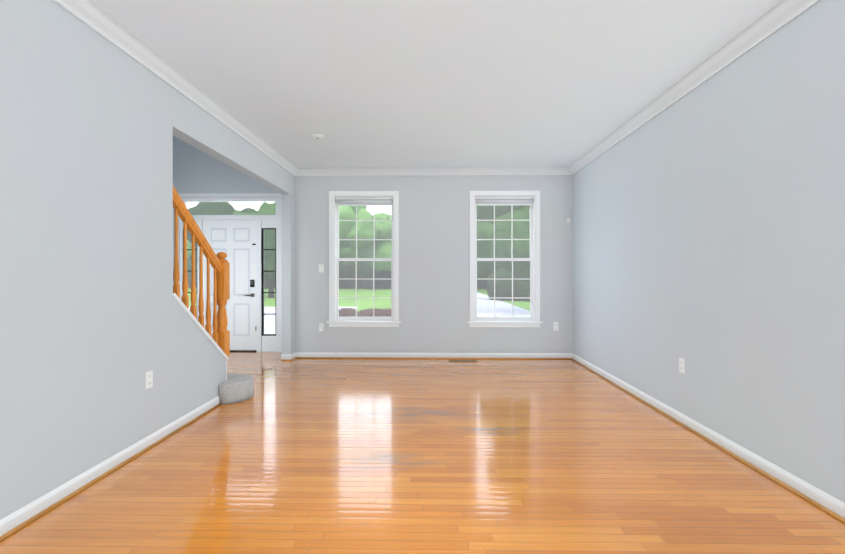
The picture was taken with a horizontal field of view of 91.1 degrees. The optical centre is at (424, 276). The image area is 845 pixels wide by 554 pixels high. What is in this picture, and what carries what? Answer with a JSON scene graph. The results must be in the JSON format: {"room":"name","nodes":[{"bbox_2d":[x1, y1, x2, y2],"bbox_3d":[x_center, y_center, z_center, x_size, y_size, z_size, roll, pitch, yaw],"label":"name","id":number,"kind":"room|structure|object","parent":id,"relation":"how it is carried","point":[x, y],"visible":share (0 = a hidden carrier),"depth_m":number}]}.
{"room":"empty living room","nodes":[
{"label":"empty living room","id":0,"kind":"room"},
{"bbox_2d":[0,0,294,519],"bbox_3d":[-2.013,-1.298,2.053,0.130,5.000,9.300,0,0,1],"label":"wall","id":1,"kind":"structure","parent":0,"point":[96,322],"depth_m":2.40},
{"bbox_2d":[0,396,218,535],"bbox_3d":[-1.962,1.165,0.633,0.014,0.084,6.446,0,0,1],"label":"baseboard","id":2,"kind":"structure","parent":1,"relation":"attached to","point":[11,521],"depth_m":2.40},
{"bbox_2d":[145,370,152,388],"bbox_3d":[-1.931,0.725,2.909,0.008,0.118,0.072,0,0,1],"label":"outlet","id":3,"kind":"object","parent":1,"relation":"attached to","point":[148,379],"visible":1,"depth_m":2.90},
{"bbox_2d":[53,0,300,175],"bbox_3d":[-1.912,-1.490,1.711,0.082,0.092,8.620,0,0,1],"label":"crown molding","id":4,"kind":"structure","parent":1,"relation":"attached to","point":[101,22],"depth_m":2.97},
{"bbox_2d":[172,293,227,380],"bbox_3d":[-1.990,0.662,3.597,0.166,1.070,0.853,0,0,1],"label":"trim","id":5,"kind":"structure","parent":1,"relation":"attached to","point":[193,318],"depth_m":3.54},
{"bbox_2d":[173,186,229,357],"bbox_3d":[-1.965,0.028,3.598,0.112,1.502,0.930,0,0,1],"label":"stair railing","id":6,"kind":"object","parent":1,"relation":"in","point":[221,297],"visible":0.85,"depth_m":3.64},
{"bbox_2d":[281,354,291,358],"bbox_3d":[-2.023,1.147,6.185,0.014,0.084,0.654,0,0,1],"label":"baseboard","id":7,"kind":"structure","parent":1,"relation":"attached to","point":[283,356],"depth_m":5.86},
{"bbox_2d":[173,136,277,284],"bbox_3d":[-3.249,-1.312,6.622,2.480,5.000,0.200,0,0,1],"label":"wall","id":8,"kind":"structure","parent":0,"point":[195,170],"depth_m":6.53},
{"bbox_2d":[178,193,281,351],"bbox_3d":[-3.075,-0.057,6.575,1.690,2.490,0.158,0,0,1],"label":"front door","id":9,"kind":"structure","parent":8,"relation":"in","point":[238,240],"depth_m":6.55},
{"bbox_2d":[0,352,844,553],"bbox_3d":[-1.144,1.263,1.949,6.830,0.120,9.500,0,0,1],"label":"floor","id":10,"kind":"structure","parent":0,"point":[428,456],"depth_m":2.45},
{"bbox_2d":[219,374,253,404],"bbox_3d":[-2.369,-0.129,2.612,1.301,2.660,3.360,0,0,1],"label":"stairs","id":11,"kind":"structure","parent":10,"relation":"on","point":[235,388],"depth_m":3.94},
{"bbox_2d":[0,357,844,541],"bbox_3d":[-0.008,1.196,1.691,4.150,0.016,8.620,0,0,1],"label":"molding","id":12,"kind":"structure","parent":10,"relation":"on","point":[115,468],"depth_m":2.74},
{"bbox_2d":[449,360,477,361],"bbox_3d":[0.543,1.186,5.804,0.400,0.008,0.110,0,0,1],"label":"floor vent","id":13,"kind":"object","parent":10,"relation":"in","point":[463,361],"visible":0.98,"depth_m":5.76},
{"bbox_2d":[294,175,572,352],"bbox_3d":[0.223,-0.281,6.094,4.220,2.940,0.200,0,0,1],"label":"wall","id":14,"kind":"structure","parent":0,"point":[434,263],"depth_m":6.00},
{"bbox_2d":[319,323,323,330],"bbox_3d":[-1.499,0.740,6.002,0.072,0.118,0.041,0,0,1],"label":"electrical outlet","id":15,"kind":"object","parent":14,"relation":"attached to","point":[321,326],"visible":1,"depth_m":6.02},
{"bbox_2d":[319,264,323,271],"bbox_3d":[-1.498,-0.115,6.015,0.072,0.118,0.009,0,0,1],"label":"light switch","id":16,"kind":"object","parent":14,"relation":"attached to","point":[321,267],"visible":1,"depth_m":6.01},
{"bbox_2d":[327,191,400,326],"bbox_3d":[-0.876,-0.249,6.105,1.073,1.967,0.270,0,0,1],"label":"window","id":17,"kind":"structure","parent":14,"relation":"in","point":[337,199],"depth_m":6.02},
{"bbox_2d":[292,352,571,358],"bbox_3d":[0.101,1.148,5.980,3.980,0.084,0.040,0,0,1],"label":"baseboard","id":18,"kind":"structure","parent":14,"relation":"attached to","point":[296,354],"depth_m":5.99},
{"bbox_2d":[301,167,568,175],"bbox_3d":[0.121,-1.504,5.950,3.840,0.092,0.082,0,0,1],"label":"crown molding","id":19,"kind":"structure","parent":14,"relation":"attached to","point":[457,170],"depth_m":5.95},
{"bbox_2d":[467,191,542,326],"bbox_3d":[1.159,-0.249,6.075,1.073,1.967,0.270,0,0,1],"label":"window","id":20,"kind":"structure","parent":14,"relation":"in","point":[501,198],"depth_m":5.99},
{"bbox_2d":[553,322,557,329],"bbox_3d":[1.891,0.720,5.968,0.072,0.118,0.008,0,0,1],"label":"electrical outlet","id":21,"kind":"object","parent":14,"relation":"attached to","point":[555,325],"visible":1,"depth_m":5.97},
{"bbox_2d":[91,0,781,167],"bbox_3d":[0.157,-1.636,1.680,4.220,0.200,9.020,0,0,1],"label":"ceiling","id":22,"kind":"structure","parent":0,"point":[444,83],"depth_m":3.04},
{"bbox_2d":[311,133,323,138],"bbox_3d":[-1.167,-1.527,4.530,0.132,0.038,0.132,0,0,1],"label":"smoke detector","id":23,"kind":"object","parent":22,"relation":"attached to","point":[317,136],"visible":1,"depth_m":4.49},
{"bbox_2d":[572,0,844,502],"bbox_3d":[2.165,-0.166,1.554,0.200,2.740,8.820,0,0,1],"label":"wall","id":24,"kind":"structure","parent":0,"point":[709,231],"depth_m":2.73},
{"bbox_2d":[679,357,684,373],"bbox_3d":[2.088,0.723,3.363,0.008,0.118,0.072,0,0,1],"label":"outlet","id":25,"kind":"object","parent":24,"relation":"attached to","point":[681,365],"visible":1,"depth_m":3.36},
{"bbox_2d":[569,0,819,174],"bbox_3d":[2.026,-1.490,1.652,0.082,0.092,8.620,0,0,1],"label":"crown molding","id":26,"kind":"structure","parent":24,"relation":"attached to","point":[785,11],"depth_m":2.96},
{"bbox_2d":[572,353,844,517],"bbox_3d":[2.060,1.162,1.660,0.014,0.084,8.620,0,0,1],"label":"baseboard","id":27,"kind":"structure","parent":24,"relation":"attached to","point":[826,500],"depth_m":2.72},
{"label":"outside","id":28,"kind":"structure","parent":0,"visible":0},
{"bbox_2d":[187,288,529,333],"bbox_3d":[1.157,1.484,83.350,240.000,0.212,153.250,0,0,1],"label":"ground","id":29,"kind":"structure","parent":28,"point":[383,302],"depth_m":23.32},
{"bbox_2d":[187,202,529,316],"bbox_3d":[-4.868,-4.730,38.662,94.162,14.414,64.033,0,0,1],"label":"trees","id":30,"kind":"object","parent":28,"point":[343,251],"depth_m":34.62}
]}

